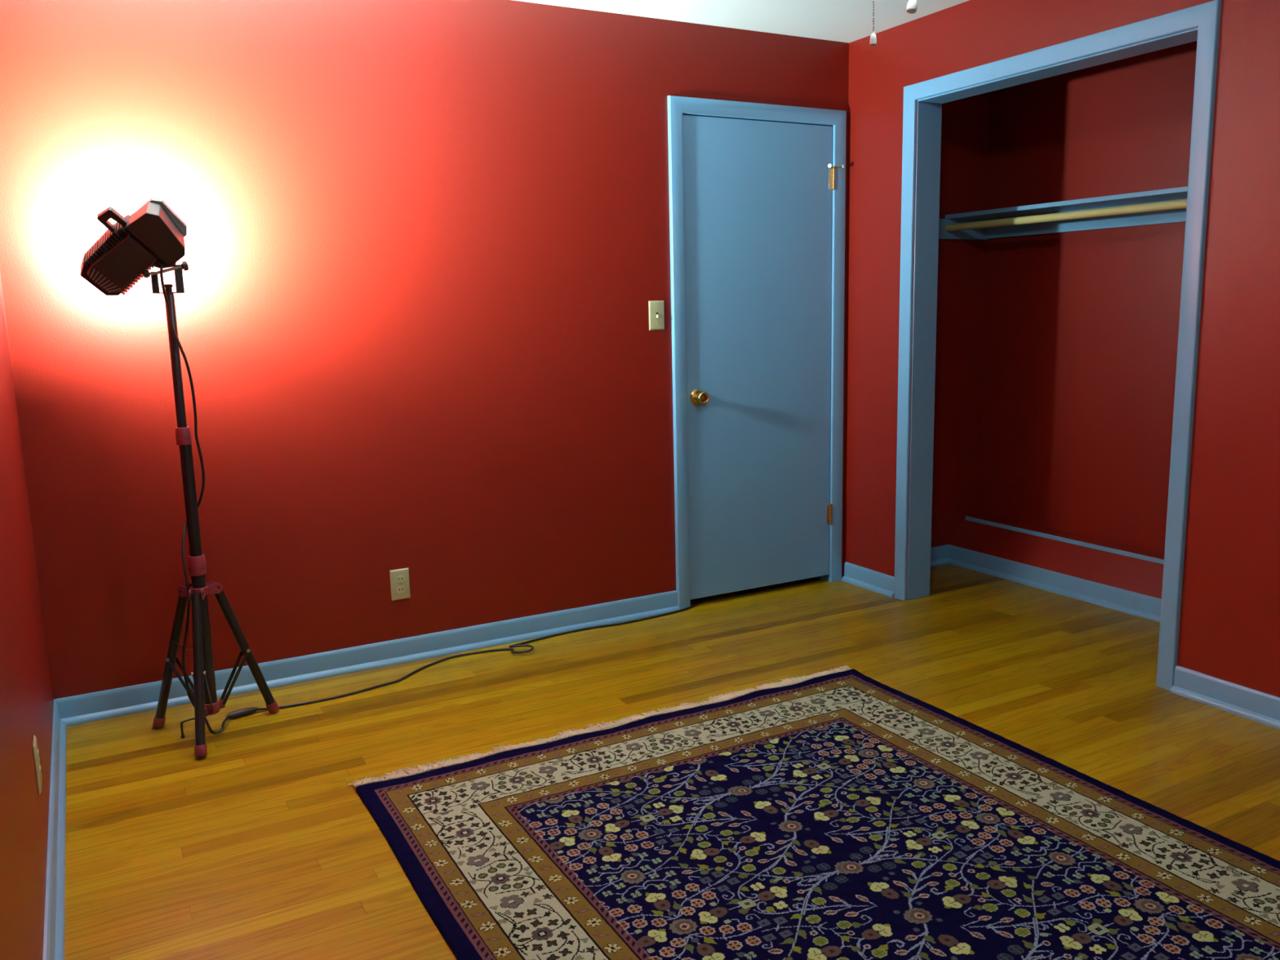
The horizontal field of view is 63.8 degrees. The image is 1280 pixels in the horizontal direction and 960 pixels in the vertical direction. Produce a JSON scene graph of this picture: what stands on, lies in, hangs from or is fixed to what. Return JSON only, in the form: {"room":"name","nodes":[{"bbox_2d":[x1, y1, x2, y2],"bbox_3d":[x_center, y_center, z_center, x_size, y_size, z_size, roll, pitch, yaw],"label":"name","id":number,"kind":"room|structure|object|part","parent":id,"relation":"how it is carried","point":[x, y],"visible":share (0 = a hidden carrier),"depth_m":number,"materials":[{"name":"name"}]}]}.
{"room":"empty bedroom","nodes":[
{"label":"empty bedroom","id":0,"kind":"room"},
{"bbox_2d":[0,273,53,959],"bbox_3d":[-1.020,-0.110,1.385,0.120,2.440,4.100,-7,11,-28],"label":"wall","id":1,"kind":"structure","parent":0,"point":[26,694],"depth_m":2.23,"materials":[{"name":"red paint"}]},
{"bbox_2d":[32,735,41,794],"bbox_3d":[-1.393,0.658,2.382,0.008,0.118,0.072,-7,11,-28],"label":"wall outlet","id":2,"kind":"object","parent":1,"relation":"attached to","point":[36,752],"visible":1,"depth_m":2.36,"materials":[{"name":"beige plastic"}]},
{"bbox_2d":[36,748,39,763],"bbox_3d":[-1.391,0.638,2.380,0.003,0.027,0.034,-7,11,-28],"label":"receptacle","id":3,"kind":"object","parent":2,"relation":"attached to","point":[37,751],"depth_m":2.37,"materials":[{"name":"beige plastic"}]},
{"bbox_2d":[39,764,41,779],"bbox_3d":[-1.390,0.678,2.387,0.003,0.027,0.034,-7,11,-28],"label":"receptacle","id":4,"kind":"object","parent":2,"relation":"attached to","point":[40,769],"depth_m":2.37,"materials":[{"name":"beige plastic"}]},
{"bbox_2d":[42,699,66,959],"bbox_3d":[-0.928,1.041,1.617,0.028,0.090,4.099,-7,11,-28],"label":"baseboard","id":5,"kind":"structure","parent":1,"relation":"attached to","point":[55,900],"depth_m":2.50,"materials":[{"name":"blue paint"}]},
{"bbox_2d":[0,0,990,699],"bbox_3d":[-0.154,-0.609,4.210,4.395,2.440,0.160,-7,11,-28],"label":"wall","id":6,"kind":"structure","parent":0,"point":[427,242],"depth_m":3.70,"materials":[{"name":"red paint"}]},
{"bbox_2d":[54,590,679,725],"bbox_3d":[-0.876,0.647,3.933,2.375,0.090,0.028,-7,11,-28],"label":"baseboard","id":7,"kind":"structure","parent":6,"relation":"attached to","point":[126,700],"depth_m":3.87,"materials":[{"name":"blue paint"}]},
{"bbox_2d":[389,568,410,600],"bbox_3d":[-0.905,0.395,3.888,0.072,0.118,0.008,-7,11,-28],"label":"wall outlet","id":8,"kind":"object","parent":6,"relation":"attached to","point":[399,578],"visible":1,"depth_m":3.88,"materials":[{"name":"beige plastic"}]},
{"bbox_2d":[395,575,404,583],"bbox_3d":[-0.904,0.375,3.883,0.034,0.027,0.003,-7,11,-28],"label":"receptacle","id":9,"kind":"object","parent":8,"relation":"attached to","point":[399,579],"depth_m":3.88,"materials":[{"name":"beige plastic"}]},
{"bbox_2d":[396,586,405,593],"bbox_3d":[-0.903,0.415,3.889,0.034,0.027,0.003,-7,11,-28],"label":"receptacle","id":10,"kind":"object","parent":8,"relation":"attached to","point":[400,589],"depth_m":3.89,"materials":[{"name":"beige plastic"}]},
{"bbox_2d":[648,300,664,330],"bbox_3d":[0.072,-0.680,4.256,0.072,0.120,0.017,-7,11,-28],"label":"light switch","id":11,"kind":"object","parent":6,"relation":"attached to","point":[656,312],"visible":1,"depth_m":4.26,"materials":[{"name":"beige plastic"}]},
{"bbox_2d":[667,95,846,609],"bbox_3d":[0.508,-0.543,4.593,0.911,2.150,0.148,-7,11,-28],"label":"door frame","id":12,"kind":"structure","parent":6,"relation":"attached to","point":[677,105],"depth_m":4.44,"materials":[{"name":"blue paint"}]},
{"bbox_2d":[682,115,844,599],"bbox_3d":[0.561,-0.519,4.543,0.820,2.046,0.104,-7,11,-28],"label":"door","id":13,"kind":"structure","parent":6,"relation":"in","point":[757,194],"depth_m":4.53,"materials":[{"name":"blue paint"}]},
{"bbox_3d":[0.258,-0.350,4.379,0.067,0.067,0.064,-7,11,-28],"label":"knob","id":14,"kind":"part","parent":13,"relation":"part of","materials":[{"name":"gold metal"}]},
{"bbox_2d":[930,544,948,566],"bbox_3d":[1.348,0.398,5.091,0.512,0.090,0.028,-7,11,-28],"label":"baseboard","id":15,"kind":"structure","parent":6,"relation":"attached to","point":[939,554],"depth_m":5.18,"materials":[{"name":"blue paint"}]},
{"bbox_2d":[938,218,987,239],"bbox_3d":[1.505,-1.202,4.933,0.444,0.093,0.019,-7,11,-28],"label":"cleat","id":16,"kind":"object","parent":6,"relation":"attached to","point":[977,233],"visible":0.49,"depth_m":4.94,"materials":[{"name":"blue paint"}]},
{"bbox_2d":[945,199,1186,231],"bbox_3d":[1.968,-1.056,3.990,0.033,0.033,2.099,-7,11,-28],"label":"closet rod","id":17,"kind":"object","parent":16,"relation":"attached to","point":[1175,204],"visible":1,"depth_m":4.27,"materials":[{"name":"brown wood"}]},
{"bbox_2d":[64,563,1279,959],"bbox_3d":[0.756,0.867,2.826,4.355,0.050,4.854,-7,11,-28],"label":"floor","id":18,"kind":"structure","parent":0,"point":[260,846],"depth_m":3.21,"materials":[{"name":"brown wood"}]},
{"bbox_2d":[80,197,279,756],"bbox_3d":[-1.442,-0.009,3.187,0.338,1.658,0.396,1,10,16],"label":"work light","id":19,"kind":"object","parent":18,"relation":"on","point":[153,236],"visible":1,"depth_m":3.12,"materials":[{"name":"black metal"}]},
{"bbox_3d":[-1.497,-0.737,2.919,0.069,0.072,0.054,0,10,8],"label":"handle","id":20,"kind":"part","parent":19,"relation":"part of","materials":[{"name":"black metal"}]},
{"bbox_3d":[-1.456,-0.608,3.037,0.021,0.026,0.024,-7,11,-28],"label":"tilt knob","id":21,"kind":"part","parent":19,"relation":"part of","materials":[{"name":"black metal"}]},
{"bbox_3d":[-1.485,-0.707,3.035,0.288,0.229,0.104,0,10,7],"label":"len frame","id":22,"kind":"part","parent":19,"relation":"part of","materials":[{"name":"grey metal"}]},
{"bbox_3d":[-1.498,0.561,3.293,0.169,0.455,0.028,1,10,12],"label":"leg","id":23,"kind":"part","parent":19,"relation":"part of","materials":[{"name":"black metal"}]},
{"bbox_3d":[-1.364,-0.641,3.083,0.021,0.030,0.030,-7,11,-28],"label":"tilt knob","id":24,"kind":"part","parent":19,"relation":"part of","materials":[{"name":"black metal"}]},
{"bbox_3d":[-1.381,0.081,3.190,0.073,1.464,0.184,1,10,15],"label":"lamp cord","id":25,"kind":"part","parent":19,"relation":"part of","materials":[{"name":"black rubber"}]},
{"bbox_3d":[-1.350,0.582,3.147,0.028,0.455,0.172,-3,10,-12],"label":"leg","id":26,"kind":"part","parent":19,"relation":"part of","materials":[{"name":"black metal"}]},
{"bbox_3d":[-1.290,0.545,3.357,0.028,0.455,0.176,8,13,43],"label":"leg","id":27,"kind":"part","parent":19,"relation":"part of","materials":[{"name":"black metal"}]},
{"bbox_2d":[236,595,715,717],"bbox_3d":[-0.405,0.634,4.133,0.355,0.025,2.346,8,13,43],"label":"extension cord","id":28,"kind":"object","parent":18,"relation":"on","point":[243,712],"visible":0.91,"depth_m":3.97,"materials":[{"name":"black rubber"}]},
{"bbox_2d":[236,706,257,717],"bbox_3d":[-1.312,0.773,3.440,0.068,0.025,0.024,-9,12,-39],"label":"socket","id":29,"kind":"object","parent":28,"relation":"attached to","point":[243,712],"depth_m":3.43,"materials":[{"name":"black plastic"}]},
{"bbox_2d":[346,665,1279,959],"bbox_3d":[0.603,0.944,2.185,1.811,0.020,2.702,-7,11,-28],"label":"area rug","id":30,"kind":"object","parent":18,"relation":"on","point":[845,815],"visible":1,"depth_m":2.49,"materials":[{"name":"fabric"}]},
{"bbox_2d":[513,0,968,43],"bbox_3d":[0.822,-1.567,2.184,4.395,0.080,4.350,-7,11,-28],"label":"ceiling","id":31,"kind":"structure","parent":0,"point":[848,21],"depth_m":4.04,"materials":[{"name":"white paint"}]},
{"bbox_3d":[0.480,-1.407,1.915,0.150,0.129,0.150,-7,11,-28],"label":"ceiling light","id":32,"kind":"object","parent":31,"relation":"attached to","visible":0},
{"bbox_2d":[869,0,876,45],"bbox_3d":[0.446,-1.142,1.950,0.013,0.603,0.013,-7,11,-28],"label":"pull chain","id":33,"kind":"object","parent":32,"relation":"hanging from","point":[873,37],"visible":1,"depth_m":1.99,"materials":[{"name":"white plastic"}]},
{"bbox_3d":[0.446,-1.153,1.949,0.004,0.580,0.004,-7,11,-28],"label":"bead chain","id":34,"kind":"part","parent":33,"relation":"part of","materials":[{"name":"silver metal"}]},
{"bbox_2d":[906,0,917,13],"bbox_3d":[0.523,-1.178,1.958,0.022,0.546,0.021,-7,11,-28],"label":"pull chain","id":35,"kind":"object","parent":32,"relation":"hanging from","point":[912,6],"visible":1,"depth_m":1.99,"materials":[{"name":"white plastic"}]},
{"bbox_2d":[843,0,1279,697],"bbox_3d":[1.992,-0.455,3.000,0.130,2.440,4.100,-7,11,-28],"label":"wall","id":36,"kind":"structure","parent":0,"point":[1229,622],"depth_m":3.29,"materials":[{"name":"red paint"}]},
{"bbox_2d":[841,561,894,597],"bbox_3d":[1.058,0.460,4.768,0.028,0.090,0.346,-7,11,-28],"label":"baseboard","id":37,"kind":"structure","parent":36,"relation":"attached to","point":[870,580],"depth_m":4.76,"materials":[{"name":"blue paint"}]},
{"bbox_2d":[893,0,1222,690],"bbox_3d":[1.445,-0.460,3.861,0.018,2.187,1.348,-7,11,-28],"label":"closet door frame","id":38,"kind":"structure","parent":36,"relation":"attached to","point":[1206,17],"depth_m":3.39,"materials":[{"name":"blue paint"}]},
{"bbox_2d":[949,40,1196,599],"bbox_3d":[2.213,-0.652,4.130,0.310,2.440,2.240,-7,11,-28],"label":"wall","id":39,"kind":"structure","parent":0,"point":[1081,328],"depth_m":4.60,"materials":[{"name":"red paint"}]},
{"bbox_2d":[948,544,1161,622],"bbox_3d":[2.062,0.516,4.299,0.028,0.090,2.119,-7,11,-28],"label":"baseboard","id":40,"kind":"structure","parent":39,"relation":"attached to","point":[1137,604],"depth_m":4.62,"materials":[{"name":"blue paint"}]},
{"bbox_2d":[965,515,1164,564],"bbox_3d":[2.153,0.334,4.321,0.007,0.020,2.080,-7,11,-28],"label":"ledge","id":41,"kind":"object","parent":39,"relation":"attached to","point":[1156,560],"visible":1,"depth_m":4.67,"materials":[{"name":"blue paint"}]},
{"bbox_2d":[986,198,1186,239],"bbox_3d":[2.200,-1.081,4.114,0.020,0.090,2.099,-7,11,-28],"label":"cleat","id":42,"kind":"object","parent":39,"relation":"attached to","point":[1175,215],"visible":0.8,"depth_m":4.50,"materials":[{"name":"blue paint"}]},
{"bbox_2d":[945,186,1187,219],"bbox_3d":[2.083,-1.124,4.053,0.274,0.019,2.119,-7,11,-28],"label":"closet shelf","id":43,"kind":"object","parent":42,"relation":"on","point":[1179,193],"visible":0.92,"depth_m":4.34,"materials":[{"name":"blue paint"}]},
{"bbox_3d":[1.501,0.004,0.365,3.560,2.440,0.119,-7,11,-28],"label":"wall","id":44,"kind":"structure","parent":0,"visible":0},
{"bbox_2d":[1169,665,1279,729],"bbox_3d":[2.361,0.828,2.416,0.028,0.090,2.384,-7,11,-28],"label":"baseboard","id":45,"kind":"structure","parent":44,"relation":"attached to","point":[1260,707],"depth_m":3.29,"materials":[{"name":"blue paint"}]}
]}

